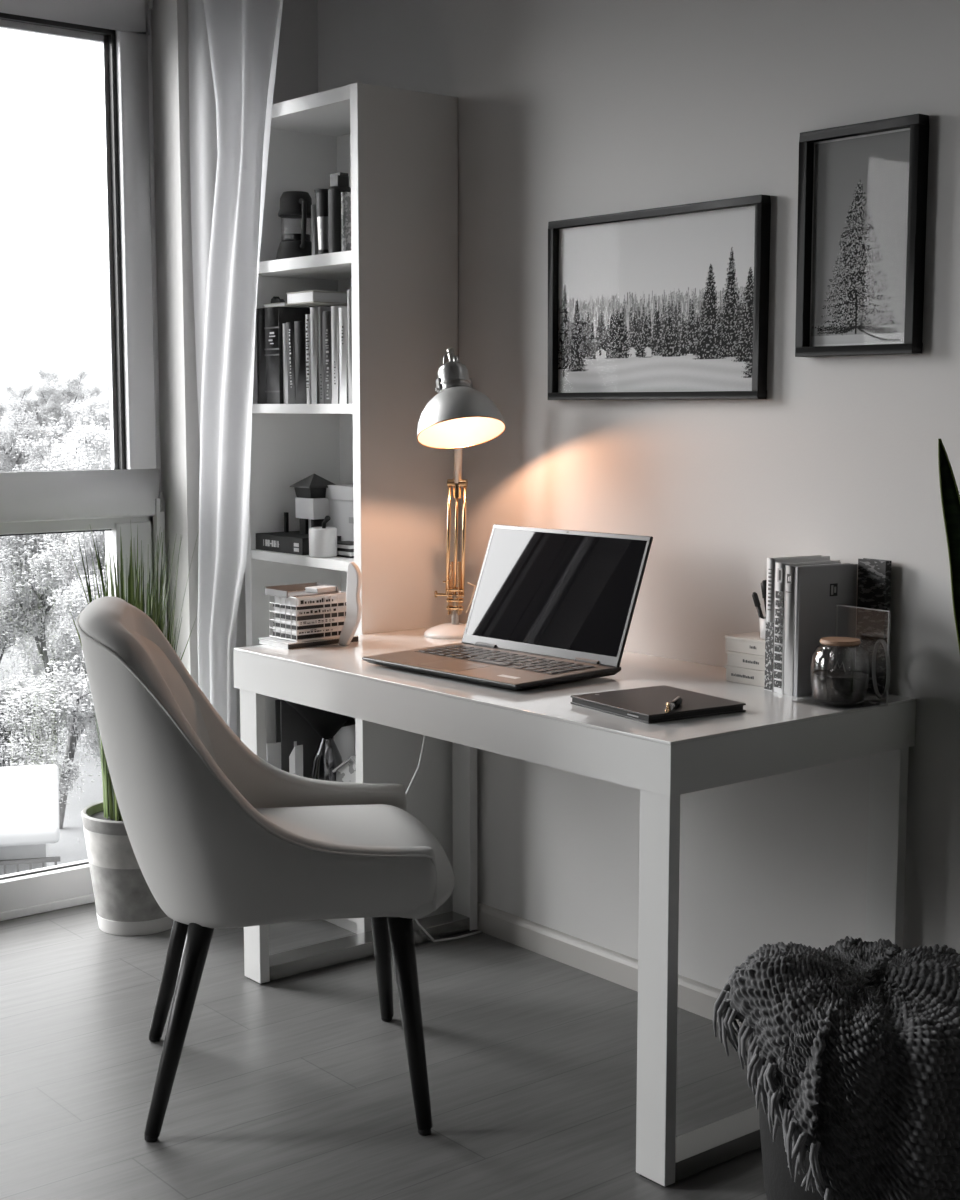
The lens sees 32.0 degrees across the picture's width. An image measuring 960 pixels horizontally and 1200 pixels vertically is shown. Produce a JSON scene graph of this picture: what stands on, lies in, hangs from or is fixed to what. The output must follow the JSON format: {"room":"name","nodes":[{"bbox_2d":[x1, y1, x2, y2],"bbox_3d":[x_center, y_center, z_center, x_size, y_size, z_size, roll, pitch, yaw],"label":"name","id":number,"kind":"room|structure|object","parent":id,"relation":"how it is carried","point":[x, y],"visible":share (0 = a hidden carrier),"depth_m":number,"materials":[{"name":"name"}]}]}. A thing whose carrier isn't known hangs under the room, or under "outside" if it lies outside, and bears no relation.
{"room":"office","nodes":[
{"label":"office","id":0,"kind":"room"},
{"bbox_2d":[151,0,317,739],"bbox_3d":[-2.497,-0.389,2.965,5.100,2.620,0.310,-5,9,-39],"label":"wall","id":1,"kind":"structure","parent":0,"point":[296,76],"depth_m":4.22,"materials":[{"name":"white paint"}]},
{"bbox_2d":[0,0,166,920],"bbox_3d":[-1.207,-0.356,4.013,0.976,2.313,0.095,-5,9,-39],"label":"window","id":2,"kind":"structure","parent":1,"relation":"in","point":[123,495],"depth_m":4.18,"materials":[{"name":"white plastic"}]},
{"bbox_2d":[0,902,766,1199],"bbox_3d":[-0.773,1.187,1.094,5.200,0.080,5.650,-5,9,-39],"label":"floor","id":3,"kind":"structure","parent":0,"point":[295,1087],"depth_m":3.17,"materials":[{"name":"grey wood"}]},
{"bbox_2d":[66,526,198,935],"bbox_3d":[-0.811,0.305,4.042,0.377,0.992,0.298,6,9,43],"label":"potted plant","id":4,"kind":"object","parent":3,"relation":"on","point":[125,904],"visible":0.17,"depth_m":4.01,"materials":[{"name":"white concrete"}]},
{"bbox_2d":[75,596,454,1141],"bbox_3d":[-0.392,0.453,3.113,0.676,0.914,0.584,-1,7,-8],"label":"dining chair","id":5,"kind":"object","parent":3,"relation":"on","point":[220,835],"visible":1,"depth_m":2.88,"materials":[{"name":"white fabric"}]},
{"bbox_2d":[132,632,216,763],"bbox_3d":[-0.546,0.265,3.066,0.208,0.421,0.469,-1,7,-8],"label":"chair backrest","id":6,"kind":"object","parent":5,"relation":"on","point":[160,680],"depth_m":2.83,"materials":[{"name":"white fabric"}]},
{"bbox_2d":[255,804,454,920],"bbox_3d":[-0.309,0.476,3.126,0.508,0.116,0.522,-1,7,-8],"label":"seat cushion","id":7,"kind":"object","parent":5,"relation":"on","point":[282,893],"depth_m":2.89,"materials":[{"name":"white fabric"}]},
{"bbox_2d":[245,82,457,933],"bbox_3d":[-0.325,-0.203,4.132,0.286,1.982,0.515,-5,9,-39],"label":"bookcase","id":8,"kind":"object","parent":3,"relation":"on","point":[397,148],"visible":0.44,"depth_m":3.93,"materials":[{"name":"white laminate"}]},
{"bbox_2d":[256,308,265,403],"bbox_3d":[-0.479,-0.614,4.222,0.171,0.236,0.043,-5,9,-39],"label":"book","id":9,"kind":"object","parent":8,"relation":"on","point":[260,312],"visible":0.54,"depth_m":4.17,"materials":[{"name":"black paper"}]},
{"bbox_2d":[263,302,322,307],"bbox_3d":[-0.446,-0.733,4.176,0.160,0.010,0.100,-5,9,-39],"label":"book","id":10,"kind":"object","parent":9,"relation":"on","point":[282,304],"visible":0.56,"depth_m":4.12,"materials":[{"name":"grey paper"}]},
{"bbox_2d":[266,741,296,768],"bbox_3d":[-0.508,0.426,4.286,0.080,0.125,0.008,-3,7,-27],"label":"notebook","id":11,"kind":"object","parent":8,"relation":"on","point":[273,750],"visible":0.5,"depth_m":4.27,"materials":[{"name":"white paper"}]},
{"bbox_2d":[282,323,287,403],"bbox_3d":[-0.419,-0.584,4.143,0.151,0.195,0.024,-5,9,-39],"label":"book","id":12,"kind":"object","parent":8,"relation":"on","point":[285,375],"visible":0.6,"depth_m":4.10,"materials":[{"name":"grey paper"}]},
{"bbox_2d":[264,307,309,403],"bbox_3d":[-0.435,-0.610,4.187,0.201,0.236,0.067,-5,9,-39],"label":"book","id":13,"kind":"object","parent":8,"relation":"on","point":[275,317],"visible":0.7,"depth_m":4.12,"materials":[{"name":"paper"}]},
{"bbox_2d":[286,322,294,403],"bbox_3d":[-0.399,-0.582,4.120,0.161,0.197,0.033,-5,7,-39],"label":"book","id":14,"kind":"object","parent":8,"relation":"on","point":[289,325],"visible":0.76,"depth_m":4.07,"materials":[{"name":"grey paper"}]},
{"bbox_2d":[276,191,311,259],"bbox_3d":[-0.454,-0.918,4.121,0.104,0.172,0.108,2,7,19],"label":"lantern","id":15,"kind":"object","parent":8,"relation":"on","point":[293,204],"visible":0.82,"depth_m":4.09,"materials":[{"name":"black"}]},
{"bbox_2d":[289,745,302,776],"bbox_3d":[-0.460,0.430,4.189,0.024,0.140,0.028,-5,9,-39],"label":"carton","id":16,"kind":"object","parent":8,"relation":"on","point":[296,756],"visible":0.55,"depth_m":4.17,"materials":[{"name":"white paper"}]},
{"bbox_2d":[275,699,320,777],"bbox_3d":[-0.441,0.362,4.345,0.024,0.240,0.211,6,9,44],"label":"folder","id":17,"kind":"object","parent":8,"relation":"on","point":[290,726],"visible":0.17,"depth_m":4.29,"materials":[{"name":"grey paper"}]},
{"bbox_2d":[256,531,340,554],"bbox_3d":[-0.427,-0.146,4.216,0.196,0.041,0.222,-5,9,-39],"label":"book","id":18,"kind":"object","parent":8,"relation":"on","point":[291,542],"visible":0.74,"depth_m":4.15,"materials":[{"name":"black paper"}]},
{"bbox_2d":[290,474,335,533],"bbox_3d":[-0.415,-0.241,4.194,0.090,0.152,0.090,-5,9,-39],"label":"lantern","id":19,"kind":"object","parent":18,"relation":"on","point":[311,504],"visible":0.77,"depth_m":4.17,"materials":[{"name":"black"}]},
{"bbox_2d":[294,321,306,403],"bbox_3d":[-0.372,-0.579,4.084,0.161,0.198,0.051,-5,9,-39],"label":"book","id":20,"kind":"object","parent":8,"relation":"on","point":[299,326],"visible":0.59,"depth_m":4.03,"materials":[{"name":"black paper"}]},
{"bbox_2d":[305,314,310,403],"bbox_3d":[-0.351,-0.582,4.054,0.161,0.212,0.016,-5,9,-39],"label":"book","id":21,"kind":"object","parent":8,"relation":"on","point":[308,345],"visible":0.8,"depth_m":4.00,"materials":[{"name":"white paper"}]},
{"bbox_2d":[310,307,318,403],"bbox_3d":[-0.327,-0.589,4.044,0.181,0.228,0.027,-5,9,-39],"label":"book","id":22,"kind":"object","parent":8,"relation":"on","point":[313,310],"visible":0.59,"depth_m":3.98,"materials":[{"name":"white paper"}]},
{"bbox_2d":[286,290,346,306],"bbox_3d":[-0.370,-0.736,4.089,0.170,0.029,0.120,-5,9,-39],"label":"book","id":23,"kind":"object","parent":22,"relation":"on","point":[313,297],"visible":0.68,"depth_m":4.03,"materials":[{"name":"grey paper"}]},
{"bbox_2d":[311,204,317,254],"bbox_3d":[-0.348,-0.898,4.115,0.151,0.134,0.016,-5,9,-39],"label":"book","id":24,"kind":"object","parent":8,"relation":"on","point":[313,207],"visible":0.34,"depth_m":4.07,"materials":[{"name":"grey paper"}]},
{"bbox_2d":[285,700,349,780],"bbox_3d":[-0.385,0.355,4.210,0.216,0.285,0.216,-5,9,-39],"label":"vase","id":25,"kind":"object","parent":8,"relation":"on","point":[327,757],"visible":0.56,"depth_m":4.18,"materials":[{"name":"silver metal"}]},
{"bbox_2d":[310,736,342,780],"bbox_3d":[-0.385,0.419,4.217,0.088,0.155,0.088,-5,9,-39],"label":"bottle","id":26,"kind":"object","parent":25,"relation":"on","point":[327,757],"depth_m":4.19,"materials":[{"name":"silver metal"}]},
{"bbox_2d":[314,189,327,253],"bbox_3d":[-0.369,-0.898,3.997,0.054,0.162,0.054,-5,9,-39],"label":"book","id":27,"kind":"object","parent":8,"relation":"on","point":[321,194],"visible":0.47,"depth_m":3.98,"materials":[{"name":"black"}]},
{"bbox_2d":[309,516,336,557],"bbox_3d":[-0.378,-0.154,4.028,0.068,0.100,0.068,-5,9,-39],"label":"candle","id":28,"kind":"object","parent":8,"relation":"on","point":[322,540],"visible":1,"depth_m":4.00,"materials":[{"name":"white wax"}]},
{"bbox_2d":[318,307,330,403],"bbox_3d":[-0.308,-0.587,4.026,0.181,0.228,0.022,-5,9,-39],"label":"book","id":29,"kind":"object","parent":8,"relation":"on","point":[321,310],"visible":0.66,"depth_m":3.97,"materials":[{"name":"grey paper"}]},
{"bbox_2d":[323,311,331,403],"bbox_3d":[-0.291,-0.578,4.003,0.181,0.216,0.036,-5,9,-39],"label":"book","id":30,"kind":"object","parent":8,"relation":"on","point":[327,348],"visible":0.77,"depth_m":3.95,"materials":[{"name":"grey paper"}]},
{"bbox_2d":[331,306,346,403],"bbox_3d":[-0.271,-0.581,3.975,0.181,0.227,0.028,-5,9,-39],"label":"book","id":31,"kind":"object","parent":8,"relation":"on","point":[334,309],"visible":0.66,"depth_m":3.92,"materials":[{"name":"white paper"}]},
{"bbox_2d":[325,484,353,540],"bbox_3d":[-0.275,-0.201,4.145,0.128,0.165,0.218,-5,9,-39],"label":"storage box","id":32,"kind":"object","parent":8,"relation":"on","point":[340,496],"visible":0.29,"depth_m":4.13,"materials":[{"name":"grey"}]},
{"bbox_2d":[328,172,350,252],"bbox_3d":[-0.332,-0.909,3.955,0.056,0.193,0.059,-5,9,-39],"label":"book","id":33,"kind":"object","parent":8,"relation":"on","point":[339,182],"visible":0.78,"depth_m":3.93,"materials":[{"name":"black"}]},
{"bbox_2d":[339,307,347,403],"bbox_3d":[-0.254,-0.575,3.948,0.171,0.222,0.032,-5,9,-39],"label":"book","id":34,"kind":"object","parent":8,"relation":"on","point":[343,346],"visible":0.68,"depth_m":3.89,"materials":[{"name":"white paper"}]},
{"bbox_2d":[332,755,355,782],"bbox_3d":[-0.283,0.443,4.070,0.116,0.142,0.100,5,8,36],"label":"box","id":35,"kind":"object","parent":8,"relation":"on","point":[346,771],"visible":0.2,"depth_m":4.04,"materials":[{"name":"paper"}]},
{"bbox_2d":[334,725,355,761],"bbox_3d":[-0.318,0.388,4.243,0.008,0.210,0.240,-5,9,-39],"label":"document tray","id":36,"kind":"object","parent":8,"relation":"on","point":[345,738],"visible":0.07,"depth_m":4.26,"materials":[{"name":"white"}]},
{"bbox_2d":[337,549,353,557],"bbox_3d":[-0.316,-0.115,4.046,0.060,0.018,0.095,-5,9,-39],"label":"book","id":37,"kind":"object","parent":8,"relation":"on","point":[340,553],"visible":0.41,"depth_m":4.01,"materials":[{"name":"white paper"}]},
{"bbox_2d":[337,541,353,550],"bbox_3d":[-0.316,-0.132,4.045,0.060,0.015,0.095,-5,9,-39],"label":"book","id":38,"kind":"object","parent":37,"relation":"on","point":[343,545],"visible":0.52,"depth_m":4.01,"materials":[{"name":"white paper"}]},
{"bbox_2d":[341,192,350,251],"bbox_3d":[-0.257,-0.886,3.964,0.161,0.145,0.021,-5,9,-39],"label":"book","id":39,"kind":"object","parent":8,"relation":"on","point":[345,196],"visible":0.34,"depth_m":3.91,"materials":[{"name":"white paper"}]},
{"bbox_2d":[347,289,352,403],"bbox_3d":[-0.228,-0.593,3.931,0.191,0.262,0.021,-5,9,-39],"label":"book","id":40,"kind":"object","parent":8,"relation":"on","point":[349,291],"visible":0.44,"depth_m":3.87,"materials":[{"name":"white paper"}]},
{"bbox_2d":[233,627,915,1186],"bbox_3d":[0.125,0.509,3.384,0.630,0.740,1.330,-5,9,-39],"label":"desk","id":41,"kind":"object","parent":3,"relation":"on","point":[777,733],"visible":0.7,"depth_m":2.97,"materials":[{"name":"white paint"}]},
{"bbox_2d":[258,635,357,648],"bbox_3d":[-0.383,0.089,3.736,0.187,0.012,0.121,-6,9,-40],"label":"magazine","id":42,"kind":"object","parent":41,"relation":"on","point":[270,641],"visible":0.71,"depth_m":3.68,"materials":[{"name":"white paper"}]},
{"bbox_2d":[273,631,340,639],"bbox_3d":[-0.381,0.073,3.737,0.136,0.009,0.092,-6,9,-41],"label":"magazine","id":43,"kind":"object","parent":42,"relation":"on","point":[335,632],"visible":0.5,"depth_m":3.69,"materials":[{"name":"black paper"}]},
{"bbox_2d":[273,625,342,635],"bbox_3d":[-0.380,0.063,3.734,0.136,0.012,0.092,-6,9,-41],"label":"magazine","id":44,"kind":"object","parent":43,"relation":"on","point":[327,628],"visible":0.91,"depth_m":3.69,"materials":[{"name":"grey paper"}]},
{"bbox_2d":[273,622,343,629],"bbox_3d":[-0.379,0.052,3.734,0.136,0.008,0.092,-6,9,-41],"label":"magazine","id":45,"kind":"object","parent":44,"relation":"on","point":[275,623],"visible":0.45,"depth_m":3.69,"materials":[{"name":"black paper"}]},
{"bbox_2d":[275,616,345,625],"bbox_3d":[-0.376,0.042,3.733,0.136,0.012,0.092,-6,9,-41],"label":"magazine","id":46,"kind":"object","parent":45,"relation":"on","point":[340,617],"visible":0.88,"depth_m":3.69,"materials":[{"name":"grey paper"}]},
{"bbox_2d":[273,612,345,620],"bbox_3d":[-0.378,0.032,3.730,0.136,0.009,0.092,-6,9,-41],"label":"magazine","id":47,"kind":"object","parent":46,"relation":"on","point":[319,616],"visible":0.52,"depth_m":3.69,"materials":[{"name":"grey paper"}]},
{"bbox_2d":[275,606,346,615],"bbox_3d":[-0.378,0.020,3.732,0.136,0.014,0.092,-6,9,-41],"label":"magazine","id":48,"kind":"object","parent":47,"relation":"on","point":[277,609],"visible":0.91,"depth_m":3.69,"materials":[{"name":"grey paper"}]},
{"bbox_2d":[272,602,345,609],"bbox_3d":[-0.380,0.010,3.727,0.136,0.007,0.092,-6,9,-41],"label":"magazine","id":49,"kind":"object","parent":48,"relation":"on","point":[334,604],"visible":0.5,"depth_m":3.69,"materials":[{"name":"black paper"}]},
{"bbox_2d":[275,593,345,605],"bbox_3d":[-0.375,-0.003,3.728,0.136,0.018,0.092,-6,9,-41],"label":"magazine","id":50,"kind":"object","parent":49,"relation":"on","point":[280,600],"visible":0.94,"depth_m":3.69,"materials":[{"name":"grey paper"}]},
{"bbox_2d":[265,582,337,597],"bbox_3d":[-0.398,-0.023,3.736,0.140,0.018,0.085,-6,9,-41],"label":"book","id":51,"kind":"object","parent":50,"relation":"on","point":[284,591],"visible":0.82,"depth_m":3.74,"materials":[{"name":"grey"}]},
{"bbox_2d":[305,585,335,592],"bbox_3d":[-0.356,-0.024,3.750,0.057,0.011,0.044,-7,9,-44],"label":"eraser","id":52,"kind":"object","parent":51,"relation":"in","point":[314,589],"visible":1,"depth_m":3.74,"materials":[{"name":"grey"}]},
{"bbox_2d":[301,598,332,603],"bbox_3d":[-0.359,0.002,3.681,0.088,0.009,0.002,-6,9,-40],"label":"print","id":53,"kind":"object","parent":50,"relation":"on","point":[323,600],"depth_m":3.68},
{"bbox_2d":[301,608,335,613],"bbox_3d":[-0.357,0.025,3.689,0.098,0.007,0.001,-6,9,-41],"label":"print","id":54,"kind":"object","parent":48,"relation":"on","point":[311,611],"depth_m":3.69},
{"bbox_2d":[300,619,333,623],"bbox_3d":[-0.358,0.047,3.688,0.091,0.006,0.001,-6,9,-41],"label":"print","id":55,"kind":"object","parent":46,"relation":"on","point":[325,619],"depth_m":3.69},
{"bbox_2d":[269,590,345,641],"bbox_3d":[-0.379,0.032,3.732,0.151,0.099,0.107,-6,9,-41],"label":"wire basket","id":56,"kind":"object","parent":42,"relation":"on","point":[339,591],"visible":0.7,"depth_m":3.69,"materials":[{"name":"white"}]},
{"bbox_2d":[339,562,360,644],"bbox_3d":[-0.286,0.008,3.679,0.057,0.185,0.014,4,8,33],"label":"ornament","id":57,"kind":"object","parent":41,"relation":"on","point":[353,603],"visible":1,"depth_m":3.67,"materials":[{"name":"ceramic"}]},
{"bbox_2d":[406,735,481,941],"bbox_3d":[-0.066,0.492,3.908,0.231,0.651,0.138,-5,9,-39],"label":"power cord","id":58,"kind":"object","parent":41,"relation":"hanging from","point":[424,738],"visible":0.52,"depth_m":3.92,"materials":[{"name":"white plastic"}]},
{"bbox_2d":[417,347,505,638],"bbox_3d":[-0.059,-0.233,3.724,0.194,0.654,0.324,-2,7,-15],"label":"desk lamp","id":59,"kind":"object","parent":41,"relation":"on","point":[460,416],"visible":0.97,"depth_m":3.72,"materials":[{"name":"white metal"}]},
{"bbox_2d":[362,524,652,689],"bbox_3d":[0.049,0.002,3.349,0.369,0.267,0.462,-6,9,-41],"label":"laptop","id":60,"kind":"object","parent":41,"relation":"on","point":[549,606],"visible":1,"depth_m":3.39,"materials":[{"name":"silver metal"}]},
{"bbox_2d":[570,685,745,723],"bbox_3d":[0.310,0.181,2.931,0.212,0.015,0.226,-4,8,-32],"label":"notebook","id":61,"kind":"object","parent":41,"relation":"on","point":[648,705],"visible":1,"depth_m":2.89,"materials":[{"name":"leather"}]},
{"bbox_2d":[665,696,682,712],"bbox_3d":[0.327,0.177,2.836,0.013,0.016,0.114,2,7,19],"label":"pen","id":62,"kind":"object","parent":61,"relation":"on","point":[677,701],"visible":1,"depth_m":2.83,"materials":[{"name":"silver metal"}]},
{"bbox_2d":[725,665,764,686],"bbox_3d":[0.556,0.141,3.205,0.120,0.030,0.124,-5,9,-39],"label":"box","id":63,"kind":"object","parent":41,"relation":"on","point":[733,674],"visible":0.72,"depth_m":3.18,"materials":[{"name":"grey"}]},
{"bbox_2d":[731,673,753,678],"bbox_3d":[0.499,0.145,3.183,0.001,0.006,0.057,-5,9,-39],"label":"print","id":64,"kind":"object","parent":63,"relation":"on","point":[733,675],"depth_m":3.18,"materials":[{"name":"grey"}]},
{"bbox_2d":[726,651,764,670],"bbox_3d":[0.558,0.112,3.199,0.120,0.028,0.124,-6,9,-40],"label":"box","id":65,"kind":"object","parent":63,"relation":"on","point":[737,659],"visible":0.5,"depth_m":3.17,"materials":[{"name":"grey"}]},
{"bbox_2d":[724,631,764,655],"bbox_3d":[0.554,0.084,3.200,0.120,0.028,0.124,-5,8,-38],"label":"box","id":66,"kind":"object","parent":65,"relation":"on","point":[750,643],"visible":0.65,"depth_m":3.18,"materials":[{"name":"grey"}]},
{"bbox_2d":[759,616,765,639],"bbox_3d":[0.552,0.054,3.160,0.048,0.040,0.048,-5,9,-39],"label":"pen cup","id":67,"kind":"object","parent":66,"relation":"on","point":[762,621],"visible":0.24,"depth_m":3.15,"materials":[{"name":"white"}]},
{"bbox_2d":[752,592,763,618],"bbox_3d":[0.531,0.026,3.170,0.038,0.082,0.011,6,9,41],"label":"marker","id":68,"kind":"object","parent":67,"relation":"in","point":[757,604],"visible":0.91,"depth_m":3.17,"materials":[{"name":"black"}]},
{"bbox_2d":[764,555,829,691],"bbox_3d":[0.592,0.042,3.124,0.133,0.246,0.025,-4,8,-30],"label":"magazine","id":69,"kind":"object","parent":41,"relation":"on","point":[771,565],"visible":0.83,"depth_m":3.09,"materials":[{"name":"white paper"}]},
{"bbox_2d":[768,569,771,610],"bbox_3d":[0.534,-0.019,3.085,0.001,0.077,0.009,-4,8,-30],"label":"print","id":70,"kind":"object","parent":69,"relation":"on","point":[769,569],"depth_m":3.09},
{"bbox_2d":[773,559,839,693],"bbox_3d":[0.606,0.048,3.102,0.133,0.240,0.029,-4,8,-30],"label":"magazine","id":71,"kind":"object","parent":41,"relation":"on","point":[780,573],"visible":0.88,"depth_m":3.07,"materials":[{"name":"white paper"}]},
{"bbox_2d":[783,562,849,695],"bbox_3d":[0.619,0.052,3.078,0.133,0.237,0.027,-4,8,-30],"label":"magazine","id":72,"kind":"object","parent":41,"relation":"on","point":[790,569],"visible":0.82,"depth_m":3.05,"materials":[{"name":"grey paper"}]},
{"bbox_2d":[793,564,857,696],"bbox_3d":[0.632,0.054,3.063,0.138,0.236,0.014,-4,8,-30],"label":"book","id":73,"kind":"object","parent":41,"relation":"on","point":[818,589],"visible":0.81,"depth_m":3.05,"materials":[{"name":"grey paper"}]},
{"bbox_2d":[810,637,869,704],"bbox_3d":[0.638,0.124,2.966,0.104,0.111,0.104,-5,9,-39],"label":"glass jar","id":74,"kind":"object","parent":41,"relation":"on","point":[834,686],"visible":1,"depth_m":2.94,"materials":[{"name":"clear glass"}]},
{"bbox_2d":[835,604,890,705],"bbox_3d":[0.638,0.101,2.961,0.112,0.168,0.124,-5,8,-35],"label":"acrylic holder","id":75,"kind":"object","parent":41,"relation":"on","point":[837,605],"visible":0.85,"depth_m":2.96,"materials":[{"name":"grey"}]},
{"bbox_2d":[855,558,891,694],"bbox_3d":[0.722,0.048,3.073,0.016,0.246,0.064,-5,8,-37],"label":"magazine","id":76,"kind":"object","parent":41,"relation":"on","point":[874,575],"visible":0.71,"depth_m":3.06,"materials":[{"name":"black paper"}]},
{"bbox_2d":[872,639,890,698],"bbox_3d":[0.716,0.123,2.986,0.006,0.106,0.106,0,7,-1],"label":"ring","id":77,"kind":"object","parent":41,"relation":"on","point":[882,641],"visible":1,"depth_m":2.99,"materials":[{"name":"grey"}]},
{"bbox_2d":[759,1068,823,1199],"bbox_3d":[0.590,0.789,2.528,0.344,0.380,0.344,-5,9,-39],"label":"basket","id":78,"kind":"object","parent":3,"relation":"on","point":[779,1184],"visible":0.14,"depth_m":2.47,"materials":[{"name":"black fabric"}]},
{"bbox_2d":[713,936,959,1199],"bbox_3d":[0.585,0.749,2.512,0.465,0.457,0.466,-5,9,-39],"label":"knitted blanket","id":79,"kind":"object","parent":78,"relation":"on","point":[855,1043],"visible":1,"depth_m":2.35,"materials":[{"name":"grey fabric"}]},
{"bbox_2d":[938,439,959,652],"bbox_3d":[0.921,0.351,2.692,0.224,1.212,0.365,-4,7,-28],"label":"snake plant","id":80,"kind":"object","parent":3,"relation":"on","point":[950,497],"visible":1,"depth_m":2.73,"materials":[{"name":"green plant"}]},
{"bbox_2d":[317,0,959,989],"bbox_3d":[1.205,-0.340,2.537,0.100,2.620,5.650,-5,9,-39],"label":"wall","id":81,"kind":"structure","parent":0,"point":[568,109],"depth_m":3.39,"materials":[{"name":"white paint"}]},
{"bbox_2d":[475,902,741,1029],"bbox_3d":[1.447,0.975,2.297,0.016,0.064,4.740,-5,9,-39],"label":"baseboard","id":82,"kind":"structure","parent":81,"relation":"attached to","point":[696,997],"depth_m":3.78,"materials":[{"name":"grey"}]},
{"bbox_2d":[548,194,770,399],"bbox_3d":[0.353,-0.609,3.458,0.026,0.388,0.616,-5,9,-39],"label":"picture frame","id":83,"kind":"object","parent":81,"relation":"attached to","point":[669,302],"visible":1,"depth_m":3.44,"materials":[{"name":"black wood"}]},
{"bbox_2d":[795,114,928,356],"bbox_3d":[0.689,-0.652,3.036,0.029,0.412,0.268,-5,9,-39],"label":"picture frame","id":84,"kind":"object","parent":81,"relation":"attached to","point":[862,187],"visible":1,"depth_m":3.03,"materials":[{"name":"black wood"}]},
{"bbox_2d":[811,130,909,344],"bbox_3d":[0.692,-0.652,3.039,0.001,0.368,0.222,-5,9,-39],"label":"print","id":85,"kind":"object","parent":84,"relation":"attached to","point":[861,185],"depth_m":3.04},
{"label":"outside","id":86,"kind":"structure","parent":0,"visible":0},
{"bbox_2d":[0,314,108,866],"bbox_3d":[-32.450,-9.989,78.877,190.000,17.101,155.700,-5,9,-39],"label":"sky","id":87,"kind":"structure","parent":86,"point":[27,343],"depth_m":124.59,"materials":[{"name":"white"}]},
{"bbox_2d":[0,382,51,431],"bbox_3d":[-19.134,-6.435,69.520,3.451,5.551,3.502,4,8,33],"label":"tree","id":88,"kind":"object","parent":87,"relation":"on","point":[22,391],"visible":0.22,"depth_m":69.37,"materials":[{"name":"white plant"}]},
{"bbox_2d":[0,557,56,679],"bbox_3d":[-11.706,0.498,38.443,4.516,4.396,3.319,1,7,9],"label":"tree","id":89,"kind":"object","parent":87,"relation":"on","point":[3,647],"visible":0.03,"depth_m":38.24,"materials":[{"name":"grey plant"}]},
{"bbox_2d":[0,764,59,875],"bbox_3d":[-7.051,3.689,21.517,3.240,2.617,3.680,-2,7,-14],"label":"shed","id":90,"kind":"object","parent":87,"relation":"on","point":[29,795],"visible":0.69,"depth_m":20.49,"materials":[{"name":"white"}]},
{"bbox_2d":[0,396,59,471],"bbox_3d":[-13.231,-2.526,46.099,4.120,6.530,4.060,-1,7,-8],"label":"tree","id":91,"kind":"object","parent":87,"relation":"on","point":[16,426],"visible":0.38,"depth_m":45.62,"materials":[{"name":"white plant"}]},
{"bbox_2d":[0,670,91,841],"bbox_3d":[-7.946,2.883,27.945,2.859,3.787,3.891,-1,7,-11],"label":"tree","id":92,"kind":"object","parent":87,"relation":"on","point":[24,713],"visible":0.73,"depth_m":27.36,"materials":[{"name":"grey plant"}]},
{"bbox_2d":[0,533,94,751],"bbox_3d":[-8.590,0.545,33.804,3.379,6.020,5.004,0,7,4],"label":"tree","id":93,"kind":"object","parent":87,"relation":"on","point":[20,610],"visible":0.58,"depth_m":33.16,"materials":[{"name":"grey plant"}]},
{"bbox_2d":[29,421,74,542],"bbox_3d":[-12.598,-2.343,48.204,3.580,5.626,2.847,0,7,1],"label":"tree","id":94,"kind":"object","parent":87,"relation":"on","point":[55,435],"visible":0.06,"depth_m":47.43,"materials":[{"name":"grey plant"}]},
{"bbox_2d":[12,421,110,622],"bbox_3d":[-9.919,-1.457,42.747,4.004,6.293,3.184,-1,7,-8],"label":"tree","id":95,"kind":"object","parent":87,"relation":"on","point":[36,447],"visible":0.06,"depth_m":41.77,"materials":[{"name":"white plant"}]},
{"bbox_2d":[27,366,103,439],"bbox_3d":[-17.584,-6.781,70.116,3.951,6.356,4.010,-2,7,-13],"label":"tree","id":96,"kind":"object","parent":87,"relation":"on","point":[53,405],"visible":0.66,"depth_m":69.29,"materials":[{"name":"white plant"}]},
{"bbox_2d":[21,416,110,828],"bbox_3d":[-6.243,0.568,29.966,3.906,7.718,4.912,-2,7,-14],"label":"tree","id":97,"kind":"object","parent":87,"relation":"on","point":[93,453],"visible":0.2,"depth_m":29.50,"materials":[{"name":"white plant"}]},
{"bbox_2d":[56,678,100,765],"bbox_3d":[-6.387,1.700,31.852,2.819,5.024,4.176,5,8,39],"label":"tree","id":98,"kind":"object","parent":87,"relation":"on","point":[87,733],"visible":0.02,"depth_m":30.99,"materials":[{"name":"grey plant"}]},
{"bbox_2d":[60,379,108,447],"bbox_3d":[-11.339,-3.753,53.455,4.424,7.011,4.359,-2,7,-15],"label":"tree","id":99,"kind":"object","parent":87,"relation":"on","point":[107,385],"visible":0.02,"depth_m":52.79,"materials":[{"name":"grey plant"}]},
{"bbox_2d":[61,389,109,433],"bbox_3d":[-10.507,-2.822,48.580,3.441,6.801,4.328,-6,9,-41],"label":"tree","id":100,"kind":"object","parent":87,"relation":"on","point":[101,413],"visible":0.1,"depth_m":47.67,"materials":[{"name":"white plant"}]},
{"bbox_2d":[70,678,100,775],"bbox_3d":[-6.032,2.554,31.440,2.947,3.904,4.011,2,7,14],"label":"tree","id":101,"kind":"object","parent":87,"relation":"on","point":[94,744],"visible":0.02,"depth_m":30.00,"materials":[{"name":"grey plant"}]},
{"bbox_3d":[-0.495,-1.780,3.788,0.024,0.047,0.680,-5,9,-39],"label":"rail","id":102,"kind":"object","parent":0,"visible":0},
{"bbox_2d":[188,0,237,734],"bbox_3d":[-0.585,-0.503,4.118,0.295,2.550,0.065,5,8,39],"label":"sheer curtain","id":103,"kind":"object","parent":102,"relation":"hanging from","point":[202,103],"visible":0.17,"depth_m":4.10,"materials":[{"name":"fabric"}]},
{"bbox_2d":[197,0,282,726],"bbox_3d":[-0.545,-0.484,3.961,0.052,2.550,0.561,-6,9,-40],"label":"sheer curtain","id":104,"kind":"object","parent":102,"relation":"hanging from","point":[243,35],"visible":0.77,"depth_m":3.99,"materials":[{"name":"white fabric"}]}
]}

